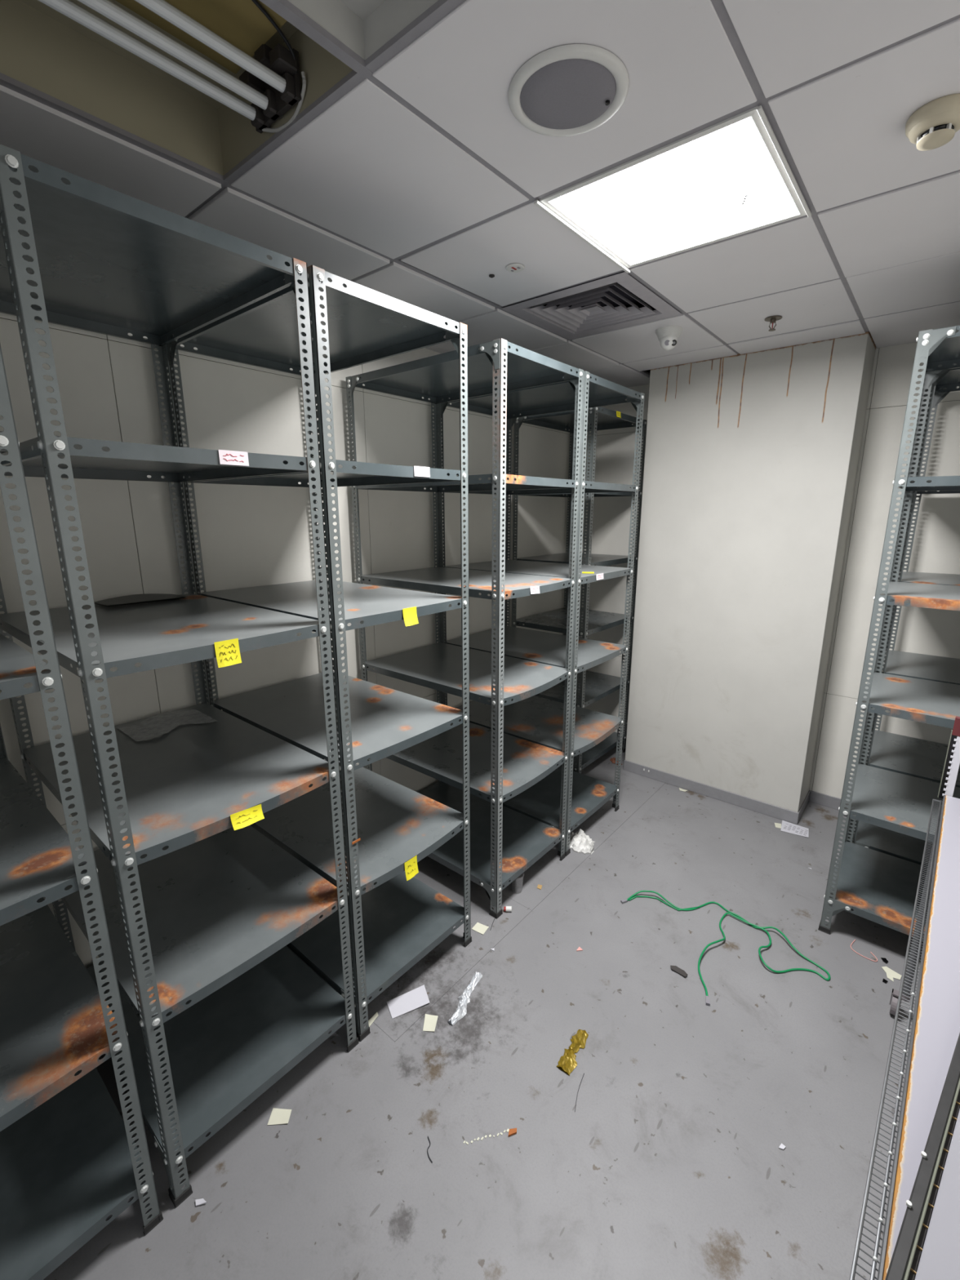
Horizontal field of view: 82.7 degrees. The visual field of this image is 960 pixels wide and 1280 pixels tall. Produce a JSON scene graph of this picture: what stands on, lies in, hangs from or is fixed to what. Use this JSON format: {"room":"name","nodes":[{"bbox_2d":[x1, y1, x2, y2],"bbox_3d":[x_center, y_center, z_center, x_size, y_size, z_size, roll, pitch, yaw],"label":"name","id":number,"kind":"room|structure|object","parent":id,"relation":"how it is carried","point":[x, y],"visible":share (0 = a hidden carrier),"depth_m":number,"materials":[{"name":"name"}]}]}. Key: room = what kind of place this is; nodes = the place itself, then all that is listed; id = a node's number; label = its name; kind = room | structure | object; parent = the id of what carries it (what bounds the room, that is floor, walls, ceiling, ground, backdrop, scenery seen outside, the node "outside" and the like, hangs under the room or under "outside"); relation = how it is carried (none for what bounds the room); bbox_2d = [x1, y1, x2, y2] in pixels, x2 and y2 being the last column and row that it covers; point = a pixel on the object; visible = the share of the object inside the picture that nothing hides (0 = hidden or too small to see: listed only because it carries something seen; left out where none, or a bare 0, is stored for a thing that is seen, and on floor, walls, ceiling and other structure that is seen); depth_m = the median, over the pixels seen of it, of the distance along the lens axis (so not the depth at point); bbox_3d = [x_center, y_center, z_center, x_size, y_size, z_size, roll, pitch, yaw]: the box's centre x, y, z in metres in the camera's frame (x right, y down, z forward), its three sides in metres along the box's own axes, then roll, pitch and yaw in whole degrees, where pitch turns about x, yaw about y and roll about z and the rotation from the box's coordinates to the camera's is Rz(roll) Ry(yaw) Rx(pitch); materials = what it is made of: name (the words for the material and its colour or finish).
{"room":"storage room","nodes":[
{"label":"storage room","id":0,"kind":"room"},
{"bbox_2d":[0,312,571,968],"bbox_3d":[-0.850,-0.244,2.694,0.120,2.950,4.950,11,17,39],"label":"wall","id":1,"kind":"structure","parent":0,"point":[251,535],"depth_m":2.32,"materials":[{"name":"paint"}]},
{"bbox_2d":[0,0,959,387],"bbox_3d":[0.363,-1.341,1.325,3.330,0.289,5.050,11,17,39],"label":"ceiling","id":2,"kind":"structure","parent":0,"point":[367,171],"depth_m":1.42,"materials":[{"name":"white tile"}]},
{"bbox_2d":[0,0,352,175],"bbox_3d":[-0.847,-1.179,0.830,0.592,0.167,1.192,11,17,39],"label":"ceiling opening","id":3,"kind":"object","parent":2,"relation":"attached to","point":[206,82],"visible":1,"depth_m":1.19,"materials":[{"name":"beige metal"}]},
{"bbox_2d":[287,0,438,59],"bbox_3d":[-0.387,-1.051,0.464,0.592,0.080,1.192,11,17,39],"label":"tile","id":4,"kind":"object","parent":2,"relation":"attached to","point":[364,26],"visible":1,"depth_m":1.04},
{"bbox_2d":[0,0,959,377],"bbox_3d":[0.363,-1.217,1.354,3.130,0.012,4.850,11,17,39],"label":"ceiling grid","id":5,"kind":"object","parent":2,"relation":"attached to","point":[362,68],"depth_m":1.24,"materials":[{"name":"metal"}]},
{"bbox_2d":[506,263,524,272],"bbox_3d":[0.128,-1.351,1.983,0.068,0.006,0.068,11,17,39],"label":"indicator","id":6,"kind":"object","parent":2,"relation":"attached to","point":[513,268],"visible":1,"depth_m":1.97,"materials":[{"name":"white plastic"}]},
{"bbox_2d":[508,44,628,137],"bbox_3d":[0.186,-1.153,1.160,0.252,0.015,0.252,11,17,39],"label":"ceiling speaker","id":7,"kind":"object","parent":2,"relation":"attached to","point":[570,90],"visible":1,"depth_m":1.14,"materials":[{"name":"white plastic"}]},
{"bbox_2d":[520,58,616,129],"bbox_3d":[0.186,-1.153,1.160,0.204,0.009,0.204,11,17,39],"label":"grille","id":8,"kind":"object","parent":7,"relation":"attached to","point":[556,94],"depth_m":1.15,"materials":[{"name":"grey"}]},
{"bbox_2d":[502,271,681,339],"bbox_3d":[0.501,-1.496,2.409,0.582,0.080,0.582,11,17,39],"label":"ceiling vent","id":9,"kind":"object","parent":2,"relation":"in","point":[597,306],"visible":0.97,"depth_m":2.43,"materials":[{"name":"metal"}]},
{"bbox_2d":[655,325,682,350],"bbox_3d":[0.923,-1.467,2.670,0.124,0.095,0.124,11,17,39],"label":"security camera","id":10,"kind":"object","parent":2,"relation":"attached to","point":[668,336],"visible":1,"depth_m":2.63,"materials":[{"name":"white plastic"}]},
{"bbox_2d":[533,105,811,273],"bbox_3d":[0.577,-1.289,1.592,0.595,0.069,0.608,11,17,39],"label":"ceiling light","id":11,"kind":"object","parent":2,"relation":"attached to","point":[731,177],"visible":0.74,"depth_m":1.58,"materials":[{"name":"white plastic"}]},
{"bbox_2d":[764,315,782,331],"bbox_3d":[1.348,-1.453,2.511,0.072,0.051,0.072,11,17,39],"label":"sprinkler","id":12,"kind":"object","parent":2,"relation":"attached to","point":[772,319],"visible":1,"depth_m":2.50,"materials":[{"name":"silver metal"}]},
{"bbox_2d":[905,93,959,151],"bbox_3d":[1.022,-1.145,1.219,0.120,0.059,0.120,11,17,39],"label":"smoke detector","id":13,"kind":"object","parent":2,"relation":"attached to","point":[935,123],"visible":1,"depth_m":1.20,"materials":[{"name":"beige plastic"}]},
{"bbox_2d":[43,746,923,1279],"bbox_3d":[0.365,1.487,1.990,3.130,0.100,4.850,11,17,39],"label":"floor","id":14,"kind":"structure","parent":0,"point":[668,1163],"depth_m":1.77,"materials":[{"name":"grey concrete"}]},
{"bbox_2d":[0,343,163,1279],"bbox_3d":[-1.409,0.342,1.246,0.934,2.470,0.619,11,17,39],"label":"shelf rack","id":15,"kind":"object","parent":14,"relation":"on","point":[70,1162],"visible":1,"depth_m":1.34,"materials":[{"name":"metal"}]},
{"bbox_2d":[0,431,8,455],"bbox_3d":[-1.409,-0.382,1.076,0.920,0.035,0.605,11,17,39],"label":"tray","id":16,"kind":"object","parent":15,"relation":"on","point":[3,435],"depth_m":1.00,"materials":[{"name":"paint"}]},
{"bbox_2d":[0,633,53,699],"bbox_3d":[-1.409,0.067,1.181,0.920,0.038,0.605,11,17,39],"label":"tray","id":17,"kind":"object","parent":15,"relation":"on","point":[18,668],"depth_m":1.10,"materials":[{"name":"paint"}]},
{"bbox_2d":[0,754,88,925],"bbox_3d":[-1.408,0.516,1.287,0.920,0.040,0.605,11,17,39],"label":"tray","id":18,"kind":"object","parent":15,"relation":"on","point":[37,862],"depth_m":1.27,"materials":[{"name":"paint"}]},
{"bbox_2d":[0,897,119,1131],"bbox_3d":[-1.408,0.965,1.392,0.920,0.042,0.605,11,17,39],"label":"tray","id":19,"kind":"object","parent":15,"relation":"on","point":[52,1025],"depth_m":1.37,"materials":[{"name":"paint"}]},
{"bbox_2d":[0,1067,145,1279],"bbox_3d":[-1.408,1.409,1.497,0.920,0.035,0.605,11,17,39],"label":"shelf","id":20,"kind":"object","parent":15,"relation":"on","point":[66,1166],"depth_m":1.43,"materials":[{"name":"metal"}]},
{"bbox_2d":[0,144,359,1208],"bbox_3d":[-0.986,0.229,1.727,0.946,2.470,0.621,11,17,39],"label":"shelf rack","id":21,"kind":"object","parent":14,"relation":"on","point":[202,908],"visible":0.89,"depth_m":1.59,"materials":[{"name":"metal"}]},
{"bbox_2d":[93,593,187,606],"bbox_3d":[-1.214,-0.147,1.958,0.160,0.016,0.260,11,17,39],"label":"board","id":22,"kind":"object","parent":21,"relation":"on","point":[135,598],"visible":0.99,"depth_m":1.94,"materials":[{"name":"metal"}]},
{"bbox_2d":[0,153,301,346],"bbox_3d":[-0.992,-0.956,1.453,0.920,0.035,0.607,11,17,39],"label":"tray","id":23,"kind":"object","parent":21,"relation":"on","point":[113,263],"depth_m":1.38,"materials":[{"name":"paint"}]},
{"bbox_2d":[0,435,314,482],"bbox_3d":[-0.992,-0.496,1.561,0.920,0.035,0.607,11,17,39],"label":"tray","id":24,"kind":"object","parent":21,"relation":"on","point":[89,459],"depth_m":1.41,"materials":[{"name":"paint"}]},
{"bbox_2d":[0,593,325,679],"bbox_3d":[-0.991,-0.047,1.666,0.920,0.037,0.607,11,17,39],"label":"tray","id":25,"kind":"object","parent":21,"relation":"on","point":[157,634],"depth_m":1.51,"materials":[{"name":"paint"}]},
{"bbox_2d":[117,709,217,741],"bbox_3d":[-1.180,0.309,2.050,0.259,0.007,0.270,11,17,39],"label":"plastic sheet","id":26,"kind":"object","parent":21,"relation":"on","point":[157,725],"visible":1,"depth_m":2.04,"materials":[{"name":"plastic"}]},
{"bbox_2d":[22,702,334,868],"bbox_3d":[-0.991,0.405,1.773,0.920,0.046,0.607,11,17,39],"label":"tray","id":27,"kind":"object","parent":21,"relation":"on","point":[190,784],"depth_m":1.65,"materials":[{"name":"paint"}]},
{"bbox_2d":[61,825,343,1027],"bbox_3d":[-0.991,0.852,1.878,0.920,0.044,0.607,11,17,39],"label":"tray","id":28,"kind":"object","parent":21,"relation":"on","point":[217,906],"depth_m":1.75,"materials":[{"name":"paint"}]},
{"bbox_2d":[86,946,350,1158],"bbox_3d":[-0.991,1.295,1.982,0.920,0.035,0.607,11,17,39],"label":"shelf","id":29,"kind":"object","parent":21,"relation":"on","point":[228,1048],"depth_m":1.80,"materials":[{"name":"metal"}]},
{"bbox_2d":[195,1198,206,1206],"bbox_3d":[-0.768,1.546,1.502,0.032,0.006,0.013,-3,14,-12],"label":"chip","id":30,"kind":"object","parent":14,"relation":"on","point":[198,1202],"visible":1,"depth_m":1.50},
{"bbox_2d":[267,1107,291,1124],"bbox_3d":[-0.628,1.498,1.714,0.064,0.003,0.048,0,13,1],"label":"paper slip","id":31,"kind":"object","parent":14,"relation":"on","point":[278,1116],"visible":1,"depth_m":1.71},
{"bbox_2d":[168,265,471,1041],"bbox_3d":[-0.587,0.119,2.194,0.944,2.470,0.615,11,17,39],"label":"shelf rack","id":32,"kind":"object","parent":14,"relation":"on","point":[396,919],"visible":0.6,"depth_m":2.06,"materials":[{"name":"metal"}]},
{"bbox_2d":[175,271,463,376],"bbox_3d":[-0.591,-1.065,1.919,0.920,0.035,0.601,11,17,39],"label":"tray","id":33,"kind":"object","parent":32,"relation":"on","point":[366,325],"depth_m":1.89,"materials":[{"name":"paint"}]},
{"bbox_2d":[185,458,464,487],"bbox_3d":[-0.591,-0.606,2.027,0.920,0.035,0.601,11,17,39],"label":"shelf","id":34,"kind":"object","parent":32,"relation":"on","point":[348,473],"depth_m":1.94,"materials":[{"name":"metal"}]},
{"bbox_2d":[198,579,466,631],"bbox_3d":[-0.591,-0.158,2.132,0.920,0.035,0.601,11,17,39],"label":"shelf","id":35,"kind":"object","parent":32,"relation":"on","point":[374,605],"depth_m":2.00,"materials":[{"name":"metal"}]},
{"bbox_2d":[211,671,466,772],"bbox_3d":[-0.591,0.292,2.237,0.920,0.039,0.601,11,17,39],"label":"shelf","id":36,"kind":"object","parent":32,"relation":"on","point":[385,722],"depth_m":2.14,"materials":[{"name":"metal"}]},
{"bbox_2d":[250,759,467,897],"bbox_3d":[-0.590,0.748,2.345,0.920,0.056,0.601,11,17,39],"label":"tray","id":37,"kind":"object","parent":32,"relation":"on","point":[398,826],"depth_m":2.21,"materials":[{"name":"paint"}]},
{"bbox_2d":[286,871,467,1004],"bbox_3d":[-0.590,1.186,2.448,0.920,0.035,0.601,11,17,39],"label":"tray","id":38,"kind":"object","parent":32,"relation":"on","point":[403,920],"depth_m":2.26,"materials":[{"name":"paint"}]},
{"bbox_2d":[368,1012,377,1026],"bbox_3d":[-0.402,1.419,2.043,0.020,0.005,0.061,7,15,29],"label":"paper slip","id":39,"kind":"object","parent":14,"relation":"on","point":[374,1017],"visible":0.96,"depth_m":2.04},
{"bbox_2d":[386,984,429,1018],"bbox_3d":[-0.276,1.402,2.118,0.158,0.006,0.087,-6,15,-25],"label":"paper card","id":40,"kind":"object","parent":14,"relation":"on","point":[417,997],"visible":1,"depth_m":2.11,"materials":[{"name":"paper"}]},
{"bbox_2d":[426,1136,432,1162],"bbox_3d":[-0.152,1.519,1.626,0.012,0.002,0.072,-3,14,-12],"label":"bit","id":41,"kind":"object","parent":14,"relation":"on","point":[428,1136],"visible":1,"depth_m":1.62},
{"bbox_2d":[422,1013,438,1031],"bbox_3d":[-0.187,1.424,2.027,0.049,0.005,0.065,2,13,8],"label":"paper slip","id":42,"kind":"object","parent":14,"relation":"on","point":[430,1020],"visible":1,"depth_m":2.03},
{"bbox_2d":[345,337,583,919],"bbox_3d":[-0.083,-0.020,2.786,0.934,2.470,0.613,11,17,39],"label":"shelf rack","id":43,"kind":"object","parent":14,"relation":"on","point":[505,842],"visible":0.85,"depth_m":2.67,"materials":[{"name":"metal"}]},
{"bbox_2d":[358,566,573,599],"bbox_3d":[-0.084,-0.294,2.722,0.920,0.040,0.599,11,17,39],"label":"shelf","id":44,"kind":"object","parent":43,"relation":"on","point":[442,580],"depth_m":2.59,"materials":[{"name":"metal"}]},
{"bbox_2d":[354,473,577,492],"bbox_3d":[-0.084,-0.744,2.616,0.920,0.035,0.599,11,17,39],"label":"shelf","id":45,"kind":"object","parent":43,"relation":"on","point":[481,482],"depth_m":2.46,"materials":[{"name":"metal"}]},
{"bbox_2d":[351,340,581,404],"bbox_3d":[-0.084,-1.204,2.508,0.920,0.035,0.599,11,17,39],"label":"shelf","id":46,"kind":"object","parent":43,"relation":"on","point":[436,378],"depth_m":2.49,"materials":[{"name":"metal"}]},
{"bbox_2d":[363,642,569,706],"bbox_3d":[-0.083,0.159,2.829,0.920,0.052,0.599,11,17,39],"label":"shelf","id":47,"kind":"object","parent":43,"relation":"on","point":[437,666],"depth_m":2.74,"materials":[{"name":"metal"}]},
{"bbox_2d":[386,719,566,802],"bbox_3d":[-0.083,0.607,2.934,0.920,0.052,0.599,11,17,39],"label":"tray","id":48,"kind":"object","parent":43,"relation":"on","point":[439,757],"depth_m":2.81,"materials":[{"name":"paint"}]},
{"bbox_2d":[418,781,563,889],"bbox_3d":[-0.083,1.047,3.037,0.920,0.035,0.599,11,17,39],"label":"tray","id":49,"kind":"object","parent":43,"relation":"on","point":[526,839],"depth_m":2.89,"materials":[{"name":"paint"}]},
{"bbox_2d":[447,971,482,1026],"bbox_3d":[-0.057,1.391,2.131,0.055,0.021,0.253,5,14,19],"label":"strip","id":50,"kind":"object","parent":14,"relation":"on","point":[464,999],"visible":1,"depth_m":2.12,"materials":[{"name":"white plastic"}]},
{"bbox_2d":[471,922,488,934],"bbox_3d":[0.003,1.315,2.490,0.063,0.003,0.053,9,16,33],"label":"paper slip","id":51,"kind":"object","parent":14,"relation":"on","point":[478,927],"visible":1,"depth_m":2.49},
{"bbox_2d":[462,1128,509,1144],"bbox_3d":[0.025,1.512,1.660,0.154,0.002,0.013,-3,14,-14],"label":"string","id":52,"kind":"object","parent":14,"relation":"on","point":[508,1129],"visible":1,"depth_m":1.66,"materials":[{"name":"white paint"}]},
{"bbox_2d":[503,906,511,911],"bbox_3d":[0.133,1.280,2.596,0.037,0.025,0.024,1,13,4],"label":"cap","id":53,"kind":"object","parent":14,"relation":"on","point":[508,908],"visible":1,"depth_m":2.59,"materials":[{"name":"white plastic"}]},
{"bbox_2d":[508,1128,516,1136],"bbox_3d":[0.099,1.506,1.672,0.032,0.006,0.015,-5,14,-19],"label":"crumb","id":54,"kind":"object","parent":14,"relation":"on","point":[512,1131],"visible":1,"depth_m":1.67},
{"bbox_2d":[511,872,524,893],"bbox_3d":[0.185,1.212,2.729,0.072,0.097,0.072,11,17,39],"label":"plastic cup","id":55,"kind":"object","parent":14,"relation":"on","point":[517,885],"visible":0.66,"depth_m":2.71,"materials":[{"name":"grey"}]},
{"bbox_2d":[438,370,644,856],"bbox_3d":[0.326,-0.132,3.262,0.934,2.470,0.649,11,17,39],"label":"shelf rack","id":56,"kind":"object","parent":14,"relation":"on","point":[538,720],"visible":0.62,"depth_m":3.20,"materials":[{"name":"metal"}]},
{"bbox_2d":[446,625,625,673],"bbox_3d":[0.326,0.041,3.303,0.920,0.039,0.635,11,17,39],"label":"shelf","id":57,"kind":"object","parent":56,"relation":"on","point":[539,646],"depth_m":3.22,"materials":[{"name":"metal"}]},
{"bbox_2d":[443,559,631,584],"bbox_3d":[0.325,-0.408,3.197,0.920,0.035,0.635,11,17,39],"label":"shelf","id":58,"kind":"object","parent":56,"relation":"on","point":[527,567],"depth_m":3.10,"materials":[{"name":"metal"}]},
{"bbox_2d":[455,695,622,757],"bbox_3d":[0.326,0.499,3.410,0.920,0.060,0.635,11,17,39],"label":"tray","id":59,"kind":"object","parent":56,"relation":"on","point":[538,720],"depth_m":3.32,"materials":[{"name":"paint"}]},
{"bbox_2d":[444,480,635,494],"bbox_3d":[0.325,-0.856,3.092,0.920,0.035,0.635,11,17,39],"label":"shelf","id":60,"kind":"object","parent":56,"relation":"on","point":[586,486],"depth_m":3.11,"materials":[{"name":"metal"}]},
{"bbox_2d":[446,373,641,418],"bbox_3d":[0.325,-1.316,2.983,0.920,0.035,0.635,11,17,39],"label":"shelf","id":61,"kind":"object","parent":56,"relation":"on","point":[560,397],"depth_m":3.02,"materials":[{"name":"metal"}]},
{"bbox_2d":[479,766,617,831],"bbox_3d":[0.326,0.936,3.513,0.920,0.038,0.635,11,17,39],"label":"tray","id":62,"kind":"object","parent":56,"relation":"on","point":[540,802],"depth_m":3.32,"materials":[{"name":"paint"}]},
{"bbox_2d":[555,1029,588,1075],"bbox_3d":[0.330,1.442,1.921,0.061,0.018,0.175,8,15,31],"label":"wrapper","id":63,"kind":"object","parent":14,"relation":"on","point":[567,1063],"visible":1,"depth_m":1.91,"materials":[{"name":"metal"}]},
{"bbox_2d":[511,406,647,773],"bbox_3d":[0.693,-0.298,3.963,0.602,2.471,0.754,11,17,39],"label":"shelf rack","id":64,"kind":"object","parent":14,"relation":"on","point":[591,686],"visible":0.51,"depth_m":3.83,"materials":[{"name":"metal"}]},
{"bbox_2d":[513,607,631,635],"bbox_3d":[0.692,-0.145,4.000,0.585,0.035,0.740,11,17,39],"label":"shelf","id":65,"kind":"object","parent":64,"relation":"on","point":[554,620],"depth_m":3.89,"materials":[{"name":"metal"}]},
{"bbox_2d":[515,552,635,566],"bbox_3d":[0.692,-0.574,3.899,0.585,0.035,0.740,11,17,39],"label":"shelf","id":66,"kind":"object","parent":64,"relation":"on","point":[603,560],"depth_m":3.79,"materials":[{"name":"metal"}]},
{"bbox_2d":[515,490,640,497],"bbox_3d":[0.691,-1.022,3.794,0.585,0.035,0.740,11,17,39],"label":"shelf","id":67,"kind":"object","parent":64,"relation":"on","point":[629,493],"depth_m":3.84,"materials":[{"name":"metal"}]},
{"bbox_2d":[534,670,627,706],"bbox_3d":[0.692,0.341,4.114,0.585,0.035,0.740,11,17,39],"label":"shelf","id":68,"kind":"object","parent":64,"relation":"on","point":[598,686],"depth_m":3.99,"materials":[{"name":"metal"}]},
{"bbox_2d":[522,406,645,433],"bbox_3d":[0.691,-1.482,3.686,0.585,0.035,0.740,11,17,39],"label":"shelf","id":69,"kind":"object","parent":64,"relation":"on","point":[607,419],"depth_m":3.74,"materials":[{"name":"metal"}]},
{"bbox_2d":[557,731,625,769],"bbox_3d":[0.692,0.789,4.220,0.585,0.035,0.740,11,17,39],"label":"tray","id":70,"kind":"object","parent":64,"relation":"on","point":[589,756],"depth_m":4.03,"materials":[{"name":"paint"}]},
{"bbox_2d":[574,1072,584,1111],"bbox_3d":[0.324,1.482,1.789,0.007,0.001,0.133,6,14,23],"label":"bit","id":71,"kind":"object","parent":14,"relation":"on","point":[584,1073],"visible":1,"depth_m":1.79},
{"bbox_2d":[568,828,595,853],"bbox_3d":[0.583,1.138,3.101,0.169,0.070,0.178,-2,13,-9],"label":"plastic bag","id":72,"kind":"object","parent":14,"relation":"on","point":[580,842],"visible":0.91,"depth_m":3.09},
{"bbox_2d":[609,757,622,764],"bbox_3d":[1.034,0.909,4.138,0.082,0.040,0.098,-3,14,-12],"label":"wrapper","id":73,"kind":"object","parent":14,"relation":"on","point":[612,760],"visible":0.48,"depth_m":4.14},
{"bbox_2d":[670,964,687,977],"bbox_3d":[0.822,1.367,2.254,0.072,0.009,0.027,12,18,41],"label":"shard","id":74,"kind":"object","parent":14,"relation":"on","point":[674,968],"visible":1,"depth_m":2.25},
{"bbox_2d":[620,890,830,1005],"bbox_3d":[1.063,1.313,2.446,0.583,0.031,0.682,-4,14,-17],"label":"cable","id":75,"kind":"object","parent":14,"relation":"on","point":[708,1002],"visible":1,"depth_m":2.42,"materials":[{"name":"green plastic"}]},
{"bbox_2d":[774,822,781,828],"bbox_3d":[1.809,1.125,3.304,0.038,0.001,0.056,5,14,20],"label":"paper scrap","id":76,"kind":"object","parent":14,"relation":"on","point":[777,824],"visible":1,"depth_m":3.30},
{"bbox_2d":[778,1142,786,1150],"bbox_3d":[0.904,1.517,1.631,0.019,0.003,0.012,-10,17,-36],"label":"chip","id":77,"kind":"object","parent":14,"relation":"on","point":[782,1146],"visible":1,"depth_m":1.63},
{"bbox_2d":[780,820,808,837],"bbox_3d":[1.888,1.131,3.268,0.143,0.004,0.130,8,15,31],"label":"paper note","id":78,"kind":"object","parent":14,"relation":"on","point":[788,827],"visible":1,"depth_m":3.26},
{"bbox_2d":[850,939,877,961],"bbox_3d":[1.652,1.346,2.358,0.065,0.003,0.119,-4,14,-17],"label":"loop","id":79,"kind":"object","parent":14,"relation":"on","point":[855,940],"visible":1,"depth_m":2.34,"materials":[{"name":"plastic"}]},
{"bbox_2d":[880,957,888,963],"bbox_3d":[1.715,1.358,2.308,0.020,0.003,0.029,2,13,9],"label":"chip","id":80,"kind":"object","parent":14,"relation":"on","point":[883,959],"visible":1,"depth_m":2.31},
{"bbox_2d":[817,325,959,940],"bbox_3d":[2.078,0.135,2.120,0.934,2.470,0.569,11,17,39],"label":"shelf rack","id":81,"kind":"object","parent":14,"relation":"on","point":[881,888],"visible":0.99,"depth_m":2.34,"materials":[{"name":"metal"}]},
{"bbox_2d":[829,840,927,940],"bbox_3d":[2.079,1.183,2.366,0.920,0.035,0.555,11,17,39],"label":"tray","id":82,"kind":"object","parent":81,"relation":"on","point":[881,888],"depth_m":2.50,"materials":[{"name":"paint"}]},
{"bbox_2d":[844,763,959,842],"bbox_3d":[2.079,0.756,2.266,0.920,0.038,0.555,11,17,39],"label":"tray","id":83,"kind":"object","parent":81,"relation":"on","point":[895,802],"depth_m":2.40,"materials":[{"name":"paint"}]},
{"bbox_2d":[862,671,959,728],"bbox_3d":[2.079,0.290,2.156,0.920,0.040,0.555,11,17,39],"label":"tray","id":84,"kind":"object","parent":81,"relation":"on","point":[917,700],"depth_m":2.26,"materials":[{"name":"paint"}]},
{"bbox_2d":[879,581,959,610],"bbox_3d":[2.078,-0.141,2.055,0.920,0.035,0.555,11,17,39],"label":"tray","id":85,"kind":"object","parent":81,"relation":"on","point":[943,597],"depth_m":2.12,"materials":[{"name":"paint"}]},
{"bbox_2d":[897,475,959,491],"bbox_3d":[2.078,-0.569,1.954,0.920,0.035,0.555,11,17,39],"label":"tray","id":86,"kind":"object","parent":81,"relation":"on","point":[907,483],"depth_m":2.00,"materials":[{"name":"paint"}]},
{"bbox_2d":[921,325,959,372],"bbox_3d":[2.078,-1.049,1.841,0.920,0.035,0.555,11,17,39],"label":"tray","id":87,"kind":"object","parent":81,"relation":"on","point":[944,357],"depth_m":2.10,"materials":[{"name":"paint"}]},
{"bbox_2d":[881,966,902,981],"bbox_3d":[1.686,1.373,2.243,0.060,0.002,0.070,-8,16,-31],"label":"paper scrap","id":88,"kind":"object","parent":14,"relation":"on","point":[891,974],"visible":1,"depth_m":2.24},
{"bbox_2d":[849,799,942,1279],"bbox_3d":[1.039,1.195,1.079,0.465,0.884,2.153,12,18,41],"label":"wire rack","id":89,"kind":"object","parent":14,"relation":"on","point":[912,966],"visible":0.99,"depth_m":1.04,"materials":[{"name":"silver metal"}]},
{"bbox_2d":[876,795,959,1279],"bbox_3d":[1.063,0.759,0.976,0.445,0.017,2.126,12,18,41],"label":"board","id":90,"kind":"object","parent":89,"relation":"on","point":[935,1024],"visible":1,"depth_m":1.03,"materials":[{"name":"laminate"}]},
{"bbox_2d":[884,1033,959,1279],"bbox_3d":[0.941,0.779,0.798,1.700,0.024,0.402,-11,17,-40],"label":"strip","id":91,"kind":"object","parent":90,"relation":"on","point":[940,1260],"visible":1,"depth_m":0.75,"materials":[{"name":"metal"}]},
{"bbox_2d":[937,716,959,798],"bbox_3d":[1.619,0.407,1.866,0.038,0.300,0.014,12,18,41],"label":"upright","id":92,"kind":"object","parent":90,"relation":"on","point":[951,768],"visible":0.91,"depth_m":1.87,"materials":[{"name":"metal"}]},
{"bbox_2d":[846,362,959,866],"bbox_3d":[2.464,0.035,2.548,0.934,2.470,0.569,11,17,39],"label":"shelf rack","id":93,"kind":"object","parent":14,"relation":"on","point":[921,758],"visible":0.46,"depth_m":2.78,"materials":[{"name":"metal"}]},
{"bbox_2d":[852,817,933,866],"bbox_3d":[2.465,1.082,2.794,0.920,0.035,0.555,11,17,39],"label":"tray","id":94,"kind":"object","parent":93,"relation":"on","point":[880,839],"depth_m":2.84,"materials":[{"name":"paint"}]},
{"bbox_2d":[865,728,959,787],"bbox_3d":[2.464,0.654,2.694,0.920,0.035,0.555,11,17,39],"label":"tray","id":95,"kind":"object","parent":93,"relation":"on","point":[921,758],"depth_m":2.83,"materials":[{"name":"paint"}]},
{"bbox_2d":[881,649,959,684],"bbox_3d":[2.464,0.186,2.584,0.920,0.035,0.555,11,17,39],"label":"tray","id":96,"kind":"object","parent":93,"relation":"on","point":[915,665],"depth_m":2.73,"materials":[{"name":"paint"}]},
{"bbox_2d":[897,571,959,586],"bbox_3d":[2.464,-0.242,2.483,0.920,0.035,0.555,11,17,39],"label":"tray","id":97,"kind":"object","parent":93,"relation":"on","point":[907,576],"depth_m":2.66,"materials":[{"name":"paint"}]},
{"bbox_2d":[912,486,959,493],"bbox_3d":[2.464,-0.670,2.383,0.920,0.035,0.555,11,17,39],"label":"tray","id":98,"kind":"object","parent":93,"relation":"on","point":[953,491],"depth_m":2.80,"materials":[{"name":"paint"}]},
{"bbox_2d":[930,367,959,393],"bbox_3d":[2.463,-1.150,2.270,0.920,0.035,0.555,11,17,39],"label":"tray","id":99,"kind":"object","parent":93,"relation":"on","point":[949,382],"depth_m":2.67,"materials":[{"name":"paint"}]},
{"bbox_2d":[625,331,875,812],"bbox_3d":[1.612,-0.336,3.496,1.125,2.760,0.360,11,17,39],"label":"pillar","id":100,"kind":"structure","parent":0,"point":[751,463],"depth_m":3.28,"materials":[{"name":"paint"}]},
{"bbox_2d":[623,760,798,824],"bbox_3d":[1.494,1.002,3.665,1.131,0.078,0.009,11,17,39],"label":"baseboard","id":101,"kind":"structure","parent":100,"relation":"attached to","point":[765,808],"depth_m":3.61,"materials":[{"name":"paint"}]},
{"bbox_2d":[795,790,809,824],"bbox_3d":[2.041,1.054,3.442,0.007,0.078,0.361,11,17,39],"label":"baseboard","id":102,"kind":"structure","parent":100,"relation":"attached to","point":[805,802],"depth_m":3.42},
{"bbox_2d":[568,342,959,798],"bbox_3d":[1.959,-0.434,3.495,3.130,2.950,0.120,11,17,39],"label":"wall","id":103,"kind":"structure","parent":0,"point":[935,548],"depth_m":3.16,"materials":[{"name":"paint"}]},
{"bbox_2d":[808,790,840,809],"bbox_3d":[2.640,1.113,3.187,1.248,0.078,0.009,11,17,39],"label":"baseboard","id":104,"kind":"structure","parent":103,"relation":"attached to","point":[817,797],"depth_m":3.52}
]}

